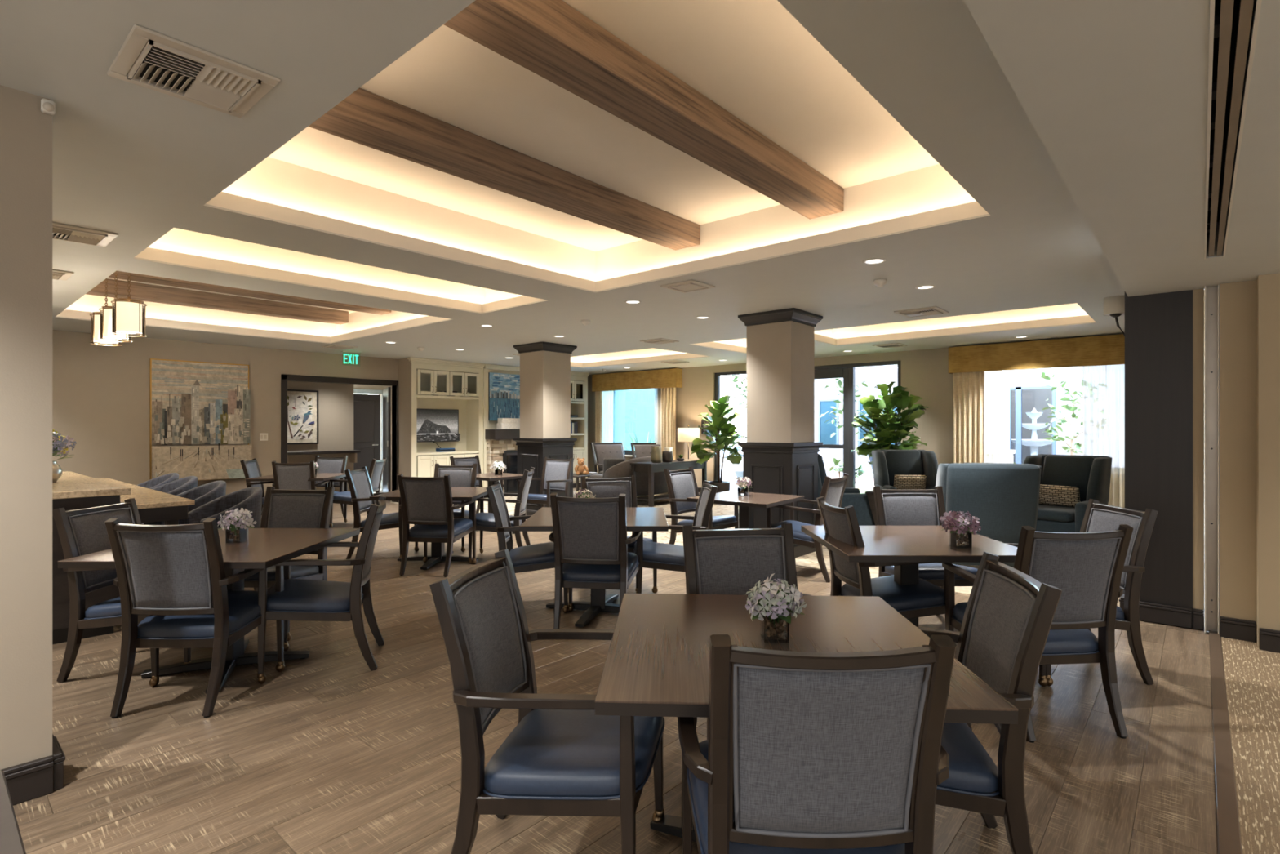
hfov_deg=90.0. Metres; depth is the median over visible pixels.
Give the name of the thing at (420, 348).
smoke detector
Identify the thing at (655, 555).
dining chair
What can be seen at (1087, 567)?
dining chair
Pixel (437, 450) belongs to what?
media box
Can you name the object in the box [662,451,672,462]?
vase
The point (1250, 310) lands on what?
wall partition
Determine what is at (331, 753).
floor
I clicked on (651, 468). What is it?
console table
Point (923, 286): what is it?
recessed light
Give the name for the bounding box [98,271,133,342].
pendant lamp
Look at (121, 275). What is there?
ceiling beam
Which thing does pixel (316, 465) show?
flower vase
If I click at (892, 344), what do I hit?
ceiling vent
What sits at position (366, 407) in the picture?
door
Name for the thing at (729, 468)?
ground
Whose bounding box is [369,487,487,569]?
dining table
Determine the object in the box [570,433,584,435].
shelf
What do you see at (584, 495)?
flower vase
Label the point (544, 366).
column
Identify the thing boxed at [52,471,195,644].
counter
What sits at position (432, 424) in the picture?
television
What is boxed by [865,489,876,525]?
chair
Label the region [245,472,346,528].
dining table
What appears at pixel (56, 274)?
ceiling vent
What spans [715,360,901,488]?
door
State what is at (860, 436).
window
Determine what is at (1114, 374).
curtain
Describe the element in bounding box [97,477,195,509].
countertop
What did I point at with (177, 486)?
tub chair
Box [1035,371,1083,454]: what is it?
tree
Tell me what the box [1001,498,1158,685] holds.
dining chair
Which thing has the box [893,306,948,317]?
ceiling vent
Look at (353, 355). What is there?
exit sign
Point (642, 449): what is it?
lounge chair
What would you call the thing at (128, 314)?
pendant lamp
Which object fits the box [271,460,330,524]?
dining chair
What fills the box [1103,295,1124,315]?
shade
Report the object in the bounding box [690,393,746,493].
fiddle leaf fig
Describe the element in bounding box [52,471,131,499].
countertop
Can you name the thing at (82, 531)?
dining chair
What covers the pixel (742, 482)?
flower vase
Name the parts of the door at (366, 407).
panel, panel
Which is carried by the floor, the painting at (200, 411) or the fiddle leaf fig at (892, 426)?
the fiddle leaf fig at (892, 426)
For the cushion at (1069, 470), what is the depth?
7.40 m
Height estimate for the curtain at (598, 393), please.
2.488 m
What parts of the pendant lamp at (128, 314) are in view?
lamp shade, glass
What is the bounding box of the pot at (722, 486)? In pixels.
[708,480,730,493]
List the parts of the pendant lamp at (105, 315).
lamp shade, glass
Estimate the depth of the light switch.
10.35 m
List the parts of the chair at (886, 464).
arm, arm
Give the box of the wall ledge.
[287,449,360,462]
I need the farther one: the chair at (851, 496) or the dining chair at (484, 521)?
the chair at (851, 496)
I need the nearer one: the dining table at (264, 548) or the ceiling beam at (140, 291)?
the dining table at (264, 548)
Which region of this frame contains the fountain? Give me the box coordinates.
[1011,408,1052,455]
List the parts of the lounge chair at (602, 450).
leg, rail, leg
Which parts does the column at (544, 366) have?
panel moulding, panel, moulding, crown moulding, cap moulding, panel moulding, panel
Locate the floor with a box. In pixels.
[13,487,1279,853]
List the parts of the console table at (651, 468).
leg, leg, leg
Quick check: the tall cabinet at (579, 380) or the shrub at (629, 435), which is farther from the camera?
the shrub at (629, 435)
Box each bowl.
[1011,439,1052,445]
[1022,422,1050,429]
[1026,412,1042,418]
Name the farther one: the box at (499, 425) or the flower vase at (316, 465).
the box at (499, 425)
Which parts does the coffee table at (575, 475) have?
leg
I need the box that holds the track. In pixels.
[1204,0,1262,259]
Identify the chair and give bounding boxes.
[52,497,159,686]
[104,518,284,718]
[136,472,178,488]
[142,475,197,524]
[155,480,226,524]
[182,486,262,590]
[240,457,274,512]
[244,486,334,641]
[257,495,386,684]
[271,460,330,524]
[314,455,347,517]
[329,457,386,528]
[344,466,415,559]
[396,473,476,577]
[414,463,477,551]
[429,548,664,853]
[449,455,502,513]
[468,466,534,563]
[486,480,568,613]
[515,457,573,506]
[548,492,641,628]
[580,475,657,595]
[590,442,626,473]
[630,442,660,458]
[633,480,717,593]
[663,466,738,544]
[677,634,956,853]
[682,523,812,739]
[766,472,848,582]
[816,496,952,618]
[817,453,875,525]
[867,453,873,473]
[871,449,937,488]
[873,486,991,589]
[917,551,1062,853]
[935,462,1041,567]
[942,524,1133,742]
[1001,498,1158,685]
[1023,453,1111,532]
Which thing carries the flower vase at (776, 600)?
on the dining table at (657, 662)
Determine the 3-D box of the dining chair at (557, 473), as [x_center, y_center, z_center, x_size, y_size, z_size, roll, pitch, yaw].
[-1.343,0.936,9.201,0.633,0.975,0.664,0,0,31]
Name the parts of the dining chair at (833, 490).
leg, leg, seat, arm, seat rail, arm, leg, backrest, rail, leg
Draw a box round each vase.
[52,429,76,482]
[217,507,256,542]
[314,461,319,474]
[489,460,506,475]
[574,488,595,497]
[650,445,662,462]
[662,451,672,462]
[664,447,672,452]
[734,476,752,495]
[745,573,807,642]
[938,511,981,547]
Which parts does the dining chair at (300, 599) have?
leg, leg, seat, seat rail, arm, arm, leg, rail, backrest, leg, rail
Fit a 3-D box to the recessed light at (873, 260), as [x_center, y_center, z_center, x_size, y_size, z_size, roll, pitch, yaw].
[1.806,-1.276,4.932,0.170,0.007,0.170,0,0,41]
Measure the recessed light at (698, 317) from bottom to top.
0.007 m
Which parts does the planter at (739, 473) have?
pot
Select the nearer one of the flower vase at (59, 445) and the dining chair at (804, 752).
the dining chair at (804, 752)
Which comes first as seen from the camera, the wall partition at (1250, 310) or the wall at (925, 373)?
the wall partition at (1250, 310)
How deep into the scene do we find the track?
1.99 m
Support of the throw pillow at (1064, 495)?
on the chair at (1091, 473)
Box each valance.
[591,368,682,391]
[948,333,1124,373]
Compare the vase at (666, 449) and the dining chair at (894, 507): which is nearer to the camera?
the dining chair at (894, 507)
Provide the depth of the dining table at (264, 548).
3.71 m
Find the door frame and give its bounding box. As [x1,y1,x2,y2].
[1204,284,1219,634]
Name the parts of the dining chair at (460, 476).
leg, backrest, rail, seat, seat rail, leg, leg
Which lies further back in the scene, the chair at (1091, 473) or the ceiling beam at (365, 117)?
the chair at (1091, 473)
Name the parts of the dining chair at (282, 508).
leg, rail, seat, seat rail, leg, backrest, rail, rail, rail, leg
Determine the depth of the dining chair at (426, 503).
6.15 m
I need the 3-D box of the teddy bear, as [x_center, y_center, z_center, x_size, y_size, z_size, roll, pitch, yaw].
[-1.189,0.799,12.994,0.289,0.345,0.248,0,0,-19]
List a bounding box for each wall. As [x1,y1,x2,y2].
[52,329,397,502]
[287,380,353,492]
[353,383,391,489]
[587,347,953,487]
[617,388,654,450]
[814,364,1083,478]
[1124,289,1192,627]
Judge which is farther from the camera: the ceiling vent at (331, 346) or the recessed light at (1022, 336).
the ceiling vent at (331, 346)
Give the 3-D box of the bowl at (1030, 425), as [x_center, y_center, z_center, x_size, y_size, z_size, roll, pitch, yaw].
[9.787,-0.010,15.886,0.680,0.160,0.680,0,0,41]
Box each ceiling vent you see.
[52,222,118,247]
[52,269,74,280]
[106,23,280,118]
[321,344,358,349]
[640,337,679,344]
[660,280,715,293]
[661,360,688,364]
[872,342,907,347]
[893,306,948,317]
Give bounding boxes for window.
[613,390,635,457]
[817,399,838,444]
[857,399,897,445]
[1008,385,1055,463]
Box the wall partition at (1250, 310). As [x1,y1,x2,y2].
[1192,272,1279,648]
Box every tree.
[724,374,746,430]
[818,374,873,437]
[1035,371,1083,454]
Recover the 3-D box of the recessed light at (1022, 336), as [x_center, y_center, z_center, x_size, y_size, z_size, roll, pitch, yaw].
[5.407,-1.276,9.076,0.170,0.007,0.170,0,0,41]
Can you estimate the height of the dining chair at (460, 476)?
0.975 m
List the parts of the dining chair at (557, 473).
leg, arm, seat rail, seat, leg, leg, rail, backrest, rail, arm, leg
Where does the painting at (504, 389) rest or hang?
attached to the fireplace
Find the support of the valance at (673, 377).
attached to the wall at (925, 373)
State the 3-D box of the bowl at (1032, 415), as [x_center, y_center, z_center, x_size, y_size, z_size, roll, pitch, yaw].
[9.787,-0.280,15.886,0.360,0.160,0.360,0,0,41]
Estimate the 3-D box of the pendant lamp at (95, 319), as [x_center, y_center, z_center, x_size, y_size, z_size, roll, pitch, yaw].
[-5.479,-1.282,6.570,0.261,0.872,0.261,0,0,34]
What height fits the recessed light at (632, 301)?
0.007 m
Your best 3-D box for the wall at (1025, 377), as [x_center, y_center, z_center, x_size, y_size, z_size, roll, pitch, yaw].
[16.306,-1.780,14.300,22.300,6.600,9.000,0,0,41]
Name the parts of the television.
frame, frame, frame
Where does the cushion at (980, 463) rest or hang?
on the chair at (1004, 497)
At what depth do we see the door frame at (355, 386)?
14.46 m
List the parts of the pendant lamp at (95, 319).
glass, lamp shade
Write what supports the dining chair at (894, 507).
on the floor
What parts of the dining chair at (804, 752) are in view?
leg, seat rail, arm, leg, rail, seat, rail, backrest, rail, rail, leg, arm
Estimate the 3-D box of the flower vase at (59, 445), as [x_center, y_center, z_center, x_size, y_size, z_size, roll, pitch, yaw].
[-4.506,0.220,4.878,0.298,0.401,0.312,0,0,41]
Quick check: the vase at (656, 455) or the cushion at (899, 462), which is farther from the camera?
the vase at (656, 455)
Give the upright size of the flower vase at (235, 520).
0.200 m
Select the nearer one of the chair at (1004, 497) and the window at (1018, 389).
the chair at (1004, 497)
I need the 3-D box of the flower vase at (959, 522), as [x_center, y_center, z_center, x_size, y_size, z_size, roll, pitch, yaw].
[1.829,0.580,3.670,0.210,0.206,0.210,0,0,0]
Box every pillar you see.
[0,84,52,769]
[1001,369,1014,462]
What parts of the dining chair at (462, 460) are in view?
leg, rail, backrest, leg, leg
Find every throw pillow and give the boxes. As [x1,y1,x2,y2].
[602,457,625,477]
[893,475,926,488]
[1038,484,1080,506]
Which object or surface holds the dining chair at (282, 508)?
on the floor
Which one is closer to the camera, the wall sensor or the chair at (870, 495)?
the wall sensor
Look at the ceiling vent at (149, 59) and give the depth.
2.30 m
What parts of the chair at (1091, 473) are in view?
seat, backrest, arm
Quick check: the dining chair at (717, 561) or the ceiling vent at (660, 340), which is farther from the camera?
the ceiling vent at (660, 340)
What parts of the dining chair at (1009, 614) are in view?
arm, seat, seat rail, leg, rail, rail, backrest, rail, arm, leg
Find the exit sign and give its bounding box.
[341,351,361,366]
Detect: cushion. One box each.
[590,473,604,478]
[817,453,826,485]
[883,449,922,486]
[980,462,1013,463]
[1037,504,1075,522]
[1040,454,1094,506]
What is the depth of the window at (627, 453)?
15.35 m
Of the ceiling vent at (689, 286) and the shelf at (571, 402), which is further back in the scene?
the shelf at (571, 402)
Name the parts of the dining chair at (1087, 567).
leg, arm, leg, seat, seat rail, rail, leg, backrest, rail, rail, rail, leg, arm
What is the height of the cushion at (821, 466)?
0.610 m
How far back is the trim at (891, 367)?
17.03 m
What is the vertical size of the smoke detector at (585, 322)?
0.060 m
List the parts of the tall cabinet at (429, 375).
panel, door, door, panel, door, door, panel, crown moulding, door, door, door, door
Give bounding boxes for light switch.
[259,433,267,440]
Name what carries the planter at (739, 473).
on the ground at (729, 468)
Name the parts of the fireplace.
crown moulding, firebox trim, firebox glass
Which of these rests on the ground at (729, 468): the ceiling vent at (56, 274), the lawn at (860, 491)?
the lawn at (860, 491)
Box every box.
[432,441,455,452]
[496,422,519,429]
[497,417,519,422]
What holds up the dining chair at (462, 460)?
on the floor
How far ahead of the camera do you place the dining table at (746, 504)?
6.19 m
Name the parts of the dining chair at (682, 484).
leg, arm, rail, backrest, rail, leg, seat rail, seat, leg, leg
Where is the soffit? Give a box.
[963,0,1279,296]
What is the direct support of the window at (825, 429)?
in the wall at (1025, 377)
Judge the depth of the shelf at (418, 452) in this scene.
12.47 m
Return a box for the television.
[416,408,460,442]
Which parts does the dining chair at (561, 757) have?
leg, rail, backrest, rail, rail, leg, arm, seat rail, arm, seat, leg, leg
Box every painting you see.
[149,358,251,480]
[488,372,519,420]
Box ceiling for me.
[0,0,1124,374]
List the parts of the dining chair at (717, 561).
leg, rail, leg, rail, backrest, rail, leg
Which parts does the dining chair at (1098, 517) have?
arm, leg, leg, backrest, rail, seat, seat rail, arm, leg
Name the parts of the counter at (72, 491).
leg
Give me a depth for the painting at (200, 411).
9.58 m
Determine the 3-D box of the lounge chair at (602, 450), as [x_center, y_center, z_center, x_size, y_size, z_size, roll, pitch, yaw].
[-0.547,0.888,14.021,0.800,1.079,0.971,0,0,-27]
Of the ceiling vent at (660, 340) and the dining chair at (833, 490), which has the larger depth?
the ceiling vent at (660, 340)
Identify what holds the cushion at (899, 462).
on the chair at (886, 464)
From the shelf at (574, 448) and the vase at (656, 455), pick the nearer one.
the vase at (656, 455)
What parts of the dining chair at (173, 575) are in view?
arm, leg, rail, rail, backrest, rail, leg, seat rail, seat, rail, leg, arm, leg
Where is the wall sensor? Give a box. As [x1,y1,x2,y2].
[40,98,55,115]
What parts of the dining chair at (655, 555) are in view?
leg, seat, seat rail, arm, arm, leg, backrest, rail, leg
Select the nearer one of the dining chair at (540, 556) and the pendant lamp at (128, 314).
the dining chair at (540, 556)
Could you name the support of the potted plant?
on the console table at (651, 468)
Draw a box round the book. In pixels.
[572,422,575,433]
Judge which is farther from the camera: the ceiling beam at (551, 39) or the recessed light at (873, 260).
the recessed light at (873, 260)
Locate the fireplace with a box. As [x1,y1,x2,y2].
[483,364,519,496]
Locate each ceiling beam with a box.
[86,278,348,324]
[107,271,391,315]
[308,88,699,250]
[444,0,844,218]
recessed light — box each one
[480,324,493,326]
[624,299,640,303]
[695,315,710,319]
[862,257,885,264]
[915,284,935,288]
[1014,335,1027,337]
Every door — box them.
[353,393,380,472]
[382,386,391,492]
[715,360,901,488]
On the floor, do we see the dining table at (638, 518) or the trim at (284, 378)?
the dining table at (638, 518)
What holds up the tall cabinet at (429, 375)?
on the floor
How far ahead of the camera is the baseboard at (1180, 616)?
4.48 m
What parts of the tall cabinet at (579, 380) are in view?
door, door, door, door, panel, pane, crown moulding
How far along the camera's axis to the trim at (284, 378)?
11.30 m
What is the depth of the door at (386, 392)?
12.28 m
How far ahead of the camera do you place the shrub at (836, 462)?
16.48 m
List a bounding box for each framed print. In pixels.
[287,389,318,444]
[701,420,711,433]
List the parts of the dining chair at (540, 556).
rail, leg, backrest, leg, arm, arm, seat, seat rail, leg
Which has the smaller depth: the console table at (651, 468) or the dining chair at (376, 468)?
the dining chair at (376, 468)
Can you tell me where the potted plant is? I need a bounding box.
[676,454,684,461]
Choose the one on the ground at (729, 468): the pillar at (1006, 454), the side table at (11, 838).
the pillar at (1006, 454)
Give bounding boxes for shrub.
[622,427,654,450]
[828,457,843,477]
[855,462,866,478]
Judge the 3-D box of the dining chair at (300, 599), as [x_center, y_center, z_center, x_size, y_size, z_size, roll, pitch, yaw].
[-1.894,0.936,3.878,0.664,0.975,0.633,0,0,-17]
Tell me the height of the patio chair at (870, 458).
0.995 m
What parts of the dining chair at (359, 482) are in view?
leg, rail, arm, backrest, leg, seat rail, seat, leg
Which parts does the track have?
edge trim, rail, rail, edge trim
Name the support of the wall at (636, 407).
on the ground at (729, 468)
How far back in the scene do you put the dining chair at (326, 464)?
10.04 m
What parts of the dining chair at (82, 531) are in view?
leg, arm, rail, rail, backrest, seat, seat rail, leg, leg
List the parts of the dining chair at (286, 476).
leg, rail, backrest, leg, arm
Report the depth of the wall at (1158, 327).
4.64 m
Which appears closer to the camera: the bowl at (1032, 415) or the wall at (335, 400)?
the wall at (335, 400)
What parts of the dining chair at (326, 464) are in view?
leg, rail, backrest, rail, leg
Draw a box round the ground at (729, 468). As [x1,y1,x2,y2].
[720,446,742,491]
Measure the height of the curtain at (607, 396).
2.488 m
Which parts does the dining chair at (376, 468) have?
leg, arm, seat, leg, seat rail, leg, backrest, rail, leg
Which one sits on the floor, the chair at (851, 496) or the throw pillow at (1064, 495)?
the chair at (851, 496)
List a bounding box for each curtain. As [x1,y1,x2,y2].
[595,391,601,473]
[602,390,613,442]
[654,387,661,445]
[661,387,675,460]
[952,371,984,462]
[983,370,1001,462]
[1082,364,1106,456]
[1105,364,1124,507]
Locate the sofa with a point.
(622, 469)
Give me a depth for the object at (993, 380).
9.82 m
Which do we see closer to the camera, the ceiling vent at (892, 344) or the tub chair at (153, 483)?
the tub chair at (153, 483)
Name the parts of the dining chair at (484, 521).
leg, leg, seat, seat rail, arm, arm, leg, backrest, leg, rail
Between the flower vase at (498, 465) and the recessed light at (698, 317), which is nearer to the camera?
the recessed light at (698, 317)
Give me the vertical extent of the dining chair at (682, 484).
0.975 m
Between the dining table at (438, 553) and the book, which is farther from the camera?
the book
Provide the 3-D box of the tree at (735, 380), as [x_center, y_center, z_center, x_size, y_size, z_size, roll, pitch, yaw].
[2.641,-0.034,15.660,1.354,2.970,1.491,0,0,41]
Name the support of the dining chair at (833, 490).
on the floor
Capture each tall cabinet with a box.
[397,356,484,489]
[570,371,589,488]
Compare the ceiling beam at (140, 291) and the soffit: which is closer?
the soffit
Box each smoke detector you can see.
[417,346,424,351]
[581,320,590,325]
[873,279,887,287]
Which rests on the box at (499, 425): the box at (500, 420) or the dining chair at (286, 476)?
the box at (500, 420)
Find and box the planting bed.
[828,475,874,490]
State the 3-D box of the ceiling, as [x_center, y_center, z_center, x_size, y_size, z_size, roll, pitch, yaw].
[-1.809,-1.510,6.966,11.300,0.460,14.500,0,0,41]
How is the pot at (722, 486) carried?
on the floor
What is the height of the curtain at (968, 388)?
2.488 m
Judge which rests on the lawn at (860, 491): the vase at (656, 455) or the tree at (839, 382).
the tree at (839, 382)
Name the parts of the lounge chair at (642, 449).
leg, rail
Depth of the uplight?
5.39 m
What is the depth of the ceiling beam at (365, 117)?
3.90 m
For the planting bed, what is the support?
on the ground at (729, 468)
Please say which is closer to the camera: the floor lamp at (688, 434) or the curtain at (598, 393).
the floor lamp at (688, 434)
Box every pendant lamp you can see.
[89,277,122,346]
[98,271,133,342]
[111,272,146,337]
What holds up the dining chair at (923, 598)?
on the floor
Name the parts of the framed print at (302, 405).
frame, frame, frame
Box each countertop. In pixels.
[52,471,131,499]
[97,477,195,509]
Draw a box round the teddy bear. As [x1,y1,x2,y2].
[573,457,589,475]
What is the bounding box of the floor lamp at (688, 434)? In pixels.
[677,424,699,459]
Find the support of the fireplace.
on the floor
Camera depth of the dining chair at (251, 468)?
8.93 m
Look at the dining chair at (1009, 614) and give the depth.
1.88 m
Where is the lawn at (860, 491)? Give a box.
[859,489,869,493]
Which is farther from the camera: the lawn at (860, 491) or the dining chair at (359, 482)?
the lawn at (860, 491)
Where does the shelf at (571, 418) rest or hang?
attached to the tall cabinet at (579, 380)
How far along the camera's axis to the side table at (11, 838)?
1.06 m
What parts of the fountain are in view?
stem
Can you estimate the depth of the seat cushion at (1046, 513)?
7.01 m
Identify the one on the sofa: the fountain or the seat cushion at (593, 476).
the seat cushion at (593, 476)
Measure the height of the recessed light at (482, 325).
0.007 m
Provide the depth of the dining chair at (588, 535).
4.37 m
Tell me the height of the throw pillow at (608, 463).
0.354 m
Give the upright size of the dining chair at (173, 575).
0.975 m
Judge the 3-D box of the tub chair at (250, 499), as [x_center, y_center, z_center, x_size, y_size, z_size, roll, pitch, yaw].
[-3.421,0.964,5.232,0.617,0.918,0.576,0,0,41]
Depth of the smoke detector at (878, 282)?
5.55 m
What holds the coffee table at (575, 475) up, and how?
on the floor
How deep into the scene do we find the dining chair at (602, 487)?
5.91 m
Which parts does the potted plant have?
dish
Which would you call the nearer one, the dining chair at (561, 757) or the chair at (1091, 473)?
the dining chair at (561, 757)
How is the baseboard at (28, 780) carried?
attached to the wall pillar at (25, 131)
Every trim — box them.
[280,373,398,502]
[353,388,382,489]
[855,367,897,370]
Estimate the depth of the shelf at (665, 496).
11.62 m
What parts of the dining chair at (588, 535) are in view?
arm, leg, rail, leg, rail, backrest, rail, seat, seat rail, rail, leg, arm, leg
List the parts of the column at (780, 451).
panel moulding, panel, crown moulding, cap moulding, moulding, panel, panel moulding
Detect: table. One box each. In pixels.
[0,769,26,853]
[57,528,359,693]
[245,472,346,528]
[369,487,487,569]
[475,472,523,530]
[519,506,668,626]
[573,473,599,495]
[594,593,1017,841]
[630,458,707,506]
[686,490,804,528]
[800,525,1017,653]
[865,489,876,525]
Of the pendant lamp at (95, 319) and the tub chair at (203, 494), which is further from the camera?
the pendant lamp at (95, 319)
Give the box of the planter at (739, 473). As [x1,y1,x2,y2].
[734,464,742,479]
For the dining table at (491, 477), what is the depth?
9.00 m
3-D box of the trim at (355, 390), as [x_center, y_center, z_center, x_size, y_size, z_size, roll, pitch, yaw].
[-6.153,0.295,14.052,0.030,2.250,1.160,0,0,41]
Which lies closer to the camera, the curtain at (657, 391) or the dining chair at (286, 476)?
the dining chair at (286, 476)
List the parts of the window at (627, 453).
pane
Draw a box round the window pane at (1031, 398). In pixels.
[1011,388,1052,463]
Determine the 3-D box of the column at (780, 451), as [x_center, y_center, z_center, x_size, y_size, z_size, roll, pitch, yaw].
[1.616,0.070,7.357,0.704,2.700,0.704,0,0,41]
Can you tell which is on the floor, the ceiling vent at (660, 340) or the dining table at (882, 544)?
the dining table at (882, 544)
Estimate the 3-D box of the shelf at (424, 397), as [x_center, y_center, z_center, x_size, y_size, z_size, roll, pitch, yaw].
[-3.859,-0.578,12.522,0.433,0.045,1.360,0,0,41]
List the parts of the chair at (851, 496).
backrest, arm, arm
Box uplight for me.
[1103,295,1124,336]
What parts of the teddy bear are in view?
leg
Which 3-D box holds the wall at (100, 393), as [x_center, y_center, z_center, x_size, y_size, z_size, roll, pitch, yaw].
[-5.966,-0.130,10.606,0.150,3.300,14.500,0,0,41]
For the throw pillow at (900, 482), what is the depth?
8.89 m
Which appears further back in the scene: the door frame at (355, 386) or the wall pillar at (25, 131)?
the door frame at (355, 386)
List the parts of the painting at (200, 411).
frame, frame, frame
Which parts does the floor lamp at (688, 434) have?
lamp shade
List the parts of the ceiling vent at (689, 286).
plate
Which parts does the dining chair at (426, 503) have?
leg, rail, rail, backrest, leg, rail, seat, seat rail, rail, leg, arm, leg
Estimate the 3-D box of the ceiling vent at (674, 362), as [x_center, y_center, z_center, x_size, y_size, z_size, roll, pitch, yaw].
[0.690,-1.269,12.554,0.400,0.022,0.400,0,0,41]
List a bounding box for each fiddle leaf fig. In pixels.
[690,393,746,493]
[850,381,928,464]
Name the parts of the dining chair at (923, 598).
leg, rail, backrest, rail, leg, seat rail, seat, arm, leg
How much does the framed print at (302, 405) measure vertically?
1.040 m
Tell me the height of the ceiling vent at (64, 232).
0.022 m
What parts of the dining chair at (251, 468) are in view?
leg, rail, backrest, leg, arm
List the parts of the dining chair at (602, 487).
leg, rail, backrest, rail, seat rail, leg, seat, leg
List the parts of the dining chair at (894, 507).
leg, rail, rail, backrest, seat rail, seat, rail, leg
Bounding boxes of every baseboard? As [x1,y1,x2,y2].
[1,733,65,804]
[1118,593,1279,653]
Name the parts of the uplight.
arm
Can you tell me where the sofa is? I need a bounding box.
[590,456,668,496]
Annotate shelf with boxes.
[416,394,478,399]
[416,450,478,455]
[570,401,584,404]
[570,417,584,419]
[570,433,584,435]
[573,447,584,449]
[636,492,700,501]
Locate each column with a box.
[513,341,577,515]
[737,307,822,557]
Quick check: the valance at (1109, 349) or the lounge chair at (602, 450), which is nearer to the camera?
the valance at (1109, 349)
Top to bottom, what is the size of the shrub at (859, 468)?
0.538 m
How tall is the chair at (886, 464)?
1.091 m
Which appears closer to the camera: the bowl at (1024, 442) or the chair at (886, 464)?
the chair at (886, 464)
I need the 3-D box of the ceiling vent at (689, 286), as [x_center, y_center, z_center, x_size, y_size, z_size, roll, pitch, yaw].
[0.436,-1.269,5.812,0.360,0.022,0.360,0,0,41]

